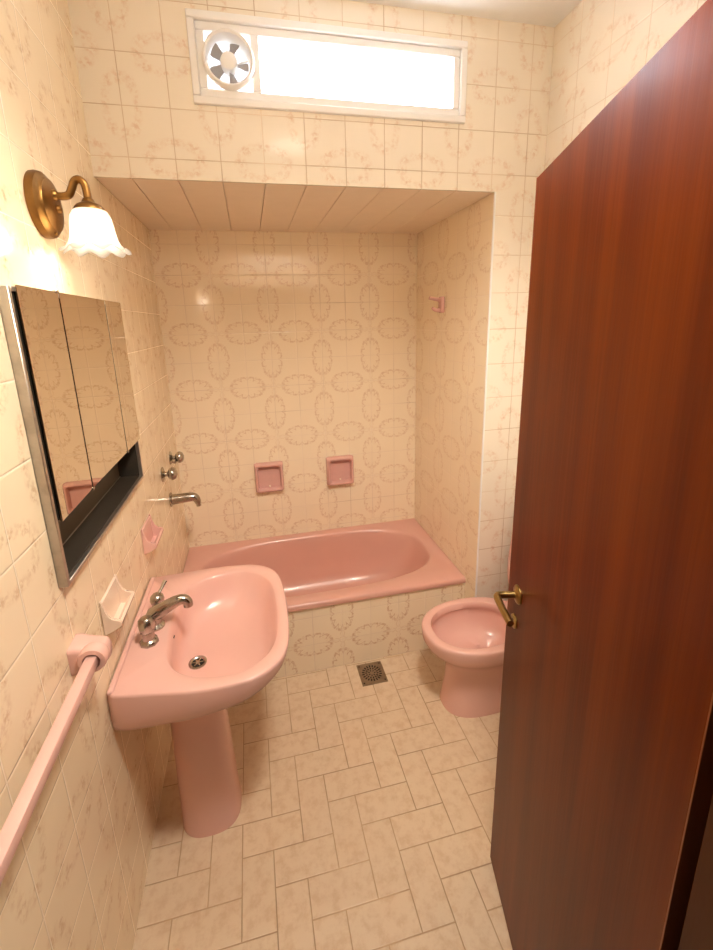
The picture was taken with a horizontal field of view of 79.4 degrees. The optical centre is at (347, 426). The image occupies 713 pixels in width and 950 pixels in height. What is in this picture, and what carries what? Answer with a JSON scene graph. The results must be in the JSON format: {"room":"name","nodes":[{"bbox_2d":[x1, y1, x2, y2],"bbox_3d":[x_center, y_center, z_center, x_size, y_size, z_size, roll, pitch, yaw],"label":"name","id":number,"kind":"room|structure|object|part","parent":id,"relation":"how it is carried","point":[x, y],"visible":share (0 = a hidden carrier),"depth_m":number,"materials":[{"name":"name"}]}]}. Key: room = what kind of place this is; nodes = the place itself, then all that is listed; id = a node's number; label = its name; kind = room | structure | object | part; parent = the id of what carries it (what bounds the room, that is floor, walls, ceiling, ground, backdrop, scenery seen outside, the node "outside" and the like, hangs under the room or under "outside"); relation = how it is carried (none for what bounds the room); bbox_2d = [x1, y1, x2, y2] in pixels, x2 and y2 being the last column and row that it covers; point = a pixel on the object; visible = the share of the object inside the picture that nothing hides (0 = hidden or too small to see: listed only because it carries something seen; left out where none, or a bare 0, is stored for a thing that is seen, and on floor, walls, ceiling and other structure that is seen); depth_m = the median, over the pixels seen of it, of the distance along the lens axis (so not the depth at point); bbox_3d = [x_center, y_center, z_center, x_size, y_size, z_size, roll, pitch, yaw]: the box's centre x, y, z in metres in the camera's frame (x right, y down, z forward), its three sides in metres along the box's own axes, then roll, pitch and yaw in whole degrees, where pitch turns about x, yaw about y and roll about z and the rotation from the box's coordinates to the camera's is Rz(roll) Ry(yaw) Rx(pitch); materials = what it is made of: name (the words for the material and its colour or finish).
{"room":"bathroom","nodes":[
{"label":"bathroom","id":0,"kind":"room"},
{"bbox_2d":[0,0,188,949],"bbox_3d":[-0.823,0.053,1.271,0.160,2.813,2.400,-5,14,-12],"label":"wall","id":1,"kind":"structure","parent":0,"point":[75,877],"depth_m":1.04,"materials":[{"name":"tile"}]},
{"bbox_2d":[0,633,111,885],"bbox_3d":[-0.541,0.603,0.745,0.083,0.074,0.654,-5,14,-12],"label":"towel rail","id":2,"kind":"object","parent":1,"relation":"attached to","point":[87,654],"visible":1,"depth_m":0.79,"materials":[{"name":"pink ceramic"}]},
{"bbox_2d":[0,284,143,587],"bbox_3d":[-0.786,-0.036,1.247,0.132,0.661,0.766,-5,14,-12],"label":"upper cabinet","id":3,"kind":"object","parent":1,"relation":"attached to","point":[68,354],"visible":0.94,"depth_m":1.09,"materials":[{"name":"metal"}]},
{"bbox_2d":[58,463,119,543],"bbox_3d":[-0.805,-0.029,1.234,0.003,0.633,0.721,-5,14,-12],"label":"shelf","id":4,"kind":"object","parent":3,"relation":"attached to","point":[75,521],"depth_m":1.33,"materials":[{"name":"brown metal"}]},
{"bbox_3d":[-0.793,0.274,1.308,0.003,0.003,0.713,-5,14,-12],"label":"shelf rail","id":5,"kind":"part","parent":3,"relation":"part of","materials":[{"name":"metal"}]},
{"bbox_2d":[23,169,131,257],"bbox_3d":[-0.641,-0.516,1.044,0.188,0.183,0.157,-5,14,-12],"label":"wall lamp","id":6,"kind":"object","parent":1,"relation":"attached to","point":[91,228],"visible":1,"depth_m":1.01,"materials":[{"name":"white glass"}]},
{"bbox_3d":[-0.716,-0.528,1.028,0.038,0.148,0.148,-5,14,-12],"label":"wall plate","id":7,"kind":"part","parent":6,"relation":"part of","materials":[{"name":"gold metal"}]},
{"bbox_3d":[-0.695,-0.522,1.035,0.014,0.020,0.020,-5,14,-12],"label":"screw knob","id":8,"kind":"part","parent":6,"relation":"part of","materials":[{"name":"gold metal"}]},
{"bbox_3d":[-0.659,-0.567,1.024,0.084,0.058,0.026,-5,14,-12],"label":"arm","id":9,"kind":"part","parent":6,"relation":"part of","materials":[{"name":"gold metal"}]},
{"bbox_3d":[-0.625,-0.477,1.055,0.157,0.101,0.155,-5,14,-12],"label":"lamp shade","id":10,"kind":"part","parent":6,"relation":"part of","materials":[{"name":"white glass"}]},
{"bbox_2d":[99,574,134,634],"bbox_3d":[-0.676,0.522,1.271,0.050,0.107,0.146,-5,14,-12],"label":"soap dish","id":11,"kind":"object","parent":1,"relation":"attached to","point":[115,604],"visible":1,"depth_m":1.27,"materials":[{"name":"white ceramic"}]},
{"bbox_2d":[141,514,163,553],"bbox_3d":[-0.781,0.430,1.729,0.050,0.107,0.147,-5,14,-12],"label":"soap dish","id":12,"kind":"object","parent":1,"relation":"attached to","point":[151,534],"visible":1,"depth_m":1.72,"materials":[{"name":"pink ceramic"}]},
{"bbox_2d":[161,467,177,481],"bbox_3d":[-0.865,0.233,2.094,0.070,0.072,0.072,-5,14,-12],"label":"valve","id":13,"kind":"object","parent":1,"relation":"attached to","point":[172,473],"visible":1,"depth_m":2.08,"materials":[{"name":"silver metal"}]},
{"bbox_3d":[-0.853,0.232,2.096,0.045,0.062,0.062,-5,14,-12],"label":"knob","id":14,"kind":"part","parent":13,"relation":"part of","materials":[{"name":"silver metal"}]},
{"bbox_2d":[169,451,183,464],"bbox_3d":[-0.915,0.171,2.305,0.070,0.072,0.091,-5,14,-12],"label":"valve","id":15,"kind":"object","parent":1,"relation":"attached to","point":[178,457],"visible":1,"depth_m":2.29,"materials":[{"name":"silver metal"}]},
{"bbox_3d":[-0.905,0.167,2.317,0.045,0.062,0.062,-5,14,-12],"label":"knob","id":16,"kind":"part","parent":15,"relation":"part of","materials":[{"name":"silver metal"}]},
{"bbox_2d":[169,492,200,506],"bbox_3d":[-0.847,0.384,2.252,0.148,0.089,0.076,-5,14,-12],"label":"spout","id":17,"kind":"object","parent":1,"relation":"attached to","point":[179,498],"visible":1,"depth_m":2.23,"materials":[{"name":"silver metal"}]},
{"bbox_2d":[149,225,416,547],"bbox_3d":[-0.190,-0.033,2.725,2.012,2.261,0.120,-5,14,-12],"label":"wall","id":18,"kind":"structure","parent":0,"point":[296,349],"depth_m":2.57,"materials":[{"name":"tile"}]},
{"bbox_2d":[254,461,284,492],"bbox_3d":[-0.480,0.317,2.652,0.176,0.188,0.045,-5,14,-12],"label":"soap dish","id":19,"kind":"object","parent":18,"relation":"attached to","point":[269,476],"visible":1,"depth_m":2.66,"materials":[{"name":"pink ceramic"}]},
{"bbox_2d":[326,455,353,485],"bbox_3d":[-0.044,0.285,2.746,0.176,0.188,0.045,-5,14,-12],"label":"soap dish","id":20,"kind":"object","parent":18,"relation":"attached to","point":[339,469],"visible":1,"depth_m":2.75,"materials":[{"name":"pink ceramic"}]},
{"bbox_2d":[97,178,491,233],"bbox_3d":[-0.218,-0.997,1.991,1.482,0.020,0.830,-5,14,-12],"label":"ceiling","id":21,"kind":"structure","parent":0,"point":[158,204],"depth_m":1.87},
{"bbox_2d":[67,0,553,600],"bbox_3d":[-0.006,-0.113,1.859,1.702,2.813,0.124,-5,14,-12],"label":"wall","id":22,"kind":"structure","parent":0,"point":[143,120],"depth_m":1.59,"materials":[{"name":"tile"}]},
{"bbox_2d":[185,8,467,123],"bbox_3d":[-0.041,-1.259,1.540,0.993,0.267,0.062,-5,14,-12],"label":"window","id":23,"kind":"structure","parent":22,"relation":"attached to","point":[199,23],"depth_m":1.50,"materials":[{"name":"white paint"}]},
{"bbox_2d":[202,28,254,91],"bbox_3d":[-0.403,-1.231,1.463,0.172,0.172,0.091,-5,14,-12],"label":"fan","id":24,"kind":"object","parent":23,"relation":"attached to","point":[228,60],"visible":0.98,"depth_m":1.45,"materials":[{"name":"white plastic"}]},
{"bbox_3d":[-0.439,-1.258,1.446,0.046,0.044,0.022,-5,14,-12],"label":"blade","id":25,"kind":"part","parent":24,"relation":"part of","materials":[{"name":"grey plastic"}]},
{"bbox_3d":[-0.440,-1.200,1.459,0.047,0.041,0.022,-5,14,-12],"label":"blade","id":26,"kind":"part","parent":24,"relation":"part of","materials":[{"name":"grey plastic"}]},
{"bbox_3d":[-0.390,-1.190,1.477,0.041,0.045,0.012,-15,19,-43],"label":"blade","id":27,"kind":"part","parent":24,"relation":"part of","materials":[{"name":"grey plastic"}]},
{"bbox_3d":[-0.385,-1.272,1.450,0.043,0.046,0.015,3,14,19],"label":"blade","id":28,"kind":"part","parent":24,"relation":"part of","materials":[{"name":"grey plastic"}]},
{"bbox_3d":[-0.359,-1.229,1.471,0.043,0.033,0.022,-5,14,-12],"label":"blade","id":29,"kind":"part","parent":24,"relation":"part of","materials":[{"name":"grey plastic"}]},
{"bbox_2d":[133,648,512,949],"bbox_3d":[0.108,1.373,1.861,2.012,0.080,2.520,-5,14,-12],"label":"floor","id":30,"kind":"structure","parent":0,"point":[364,821],"depth_m":1.50,"materials":[{"name":"beige tile"}]},
{"bbox_2d":[107,565,288,837],"bbox_3d":[-0.460,0.977,1.565,0.520,0.859,0.642,-5,14,-12],"label":"washbasin","id":31,"kind":"object","parent":30,"relation":"on","point":[200,644],"visible":1,"depth_m":1.47,"materials":[{"name":"pink ceramic"}]},
{"bbox_3d":[-0.625,0.606,1.366,0.019,0.024,0.038,8,17,35],"label":"tap lever","id":32,"kind":"part","parent":31,"relation":"part of","materials":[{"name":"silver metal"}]},
{"bbox_3d":[-0.661,0.576,1.524,0.017,0.044,0.052,4,15,21],"label":"tap lever","id":33,"kind":"part","parent":31,"relation":"part of","materials":[{"name":"silver metal"}]},
{"bbox_2d":[146,594,192,631],"bbox_3d":[-0.600,0.622,1.446,0.157,0.104,0.156,-5,14,-12],"label":"tap","id":34,"kind":"object","parent":31,"relation":"on","point":[162,615],"depth_m":1.43,"materials":[{"name":"silver metal"}]},
{"bbox_2d":[107,565,288,730],"bbox_3d":[-0.467,0.742,1.508,0.520,0.184,0.642,-5,14,-12],"label":"basin","id":35,"kind":"object","parent":31,"relation":"in","point":[212,655],"depth_m":1.44,"materials":[{"name":"pink ceramic"}]},
{"bbox_2d":[183,518,465,612],"bbox_3d":[-0.171,0.948,2.507,1.478,0.352,0.738,-5,14,-12],"label":"bathtub","id":36,"kind":"object","parent":30,"relation":"on","point":[315,569],"visible":0.58,"depth_m":2.74,"materials":[{"name":"pink ceramic"}]},
{"bbox_2d":[356,661,387,686],"bbox_3d":[0.125,1.253,2.176,0.130,0.003,0.136,-5,14,-12],"label":"floor drain","id":37,"kind":"object","parent":30,"relation":"on","point":[371,673],"visible":1,"depth_m":2.17,"materials":[{"name":"metal"}]},
{"bbox_2d":[421,537,511,717],"bbox_3d":[0.624,0.837,1.931,0.589,0.898,0.372,-5,14,-12],"label":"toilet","id":38,"kind":"object","parent":30,"relation":"on","point":[468,634],"visible":0.48,"depth_m":1.93,"materials":[{"name":"pink ceramic"}]},
{"bbox_3d":[0.592,1.081,1.981,0.508,0.403,0.362,-5,14,-12],"label":"bowl","id":39,"kind":"part","parent":38,"relation":"part of","materials":[{"name":"pink ceramic"}]},
{"bbox_3d":[0.844,0.619,1.931,0.069,0.486,0.372,-5,14,-12],"label":"seat","id":40,"kind":"part","parent":38,"relation":"part of","materials":[{"name":"pink ceramic"}]},
{"bbox_2d":[273,583,464,678],"bbox_3d":[-0.094,1.067,2.192,1.484,0.370,0.030,-5,14,-12],"label":"wall","id":41,"kind":"structure","parent":0,"point":[330,636],"depth_m":2.21,"materials":[{"name":"tile"}]},
{"bbox_2d":[415,193,493,597],"bbox_3d":[0.718,0.010,2.440,0.368,2.261,0.841,-5,14,-12],"label":"wall","id":42,"kind":"structure","parent":0,"point":[454,253],"depth_m":2.25,"materials":[{"name":"tile"}]},
{"bbox_2d":[429,296,444,312],"bbox_3d":[0.471,-0.643,2.271,0.079,0.087,0.050,-5,14,-12],"label":"hook","id":43,"kind":"object","parent":42,"relation":"attached to","point":[441,300],"visible":1,"depth_m":2.26,"materials":[{"name":"pink ceramic"}]},
{"bbox_2d":[350,0,581,26],"bbox_3d":[0.124,-1.354,0.779,1.702,0.100,1.677,-5,14,-12],"label":"ceiling","id":44,"kind":"structure","parent":0,"point":[549,13],"depth_m":1.54,"materials":[{"name":"white paint"}]},
{"bbox_2d":[544,0,706,169],"bbox_3d":[1.068,-0.012,1.314,0.150,2.813,1.677,-5,14,-12],"label":"wall","id":45,"kind":"structure","parent":0,"point":[599,46],"depth_m":1.47,"materials":[{"name":"tile"}]},
{"bbox_3d":[0.339,0.237,0.373,1.702,2.813,0.100,-5,14,-12],"label":"wall","id":46,"kind":"structure","parent":0,"visible":0},
{"bbox_2d":[490,0,712,949],"bbox_3d":[0.474,0.485,0.861,0.175,2.082,0.643,-3,14,-4],"label":"door","id":47,"kind":"structure","parent":46,"relation":"in","point":[603,794],"depth_m":0.67,"materials":[{"name":"brown wood"}]},
{"bbox_3d":[0.404,0.448,1.061,0.063,0.022,0.115,-1,14,2],"label":"lever","id":48,"kind":"part","parent":47,"relation":"part of","materials":[{"name":"gold metal"}]},
{"bbox_3d":[0.440,0.517,1.138,0.006,0.038,0.038,-1,14,2],"label":"keyhole plate","id":49,"kind":"part","parent":47,"relation":"part of","materials":[{"name":"gold metal"}]},
{"bbox_3d":[0.436,0.434,1.106,0.010,0.049,0.049,-1,14,2],"label":"lever handle","id":50,"kind":"part","parent":47,"relation":"part of","materials":[{"name":"gold metal"}]},
{"bbox_2d":[678,796,712,949],"bbox_3d":[0.116,0.586,0.391,1.100,2.140,0.146,-5,14,-12],"label":"door frame","id":51,"kind":"structure","parent":46,"relation":"attached to","point":[697,932],"depth_m":0.53,"materials":[{"name":"brown wood"}]}
]}

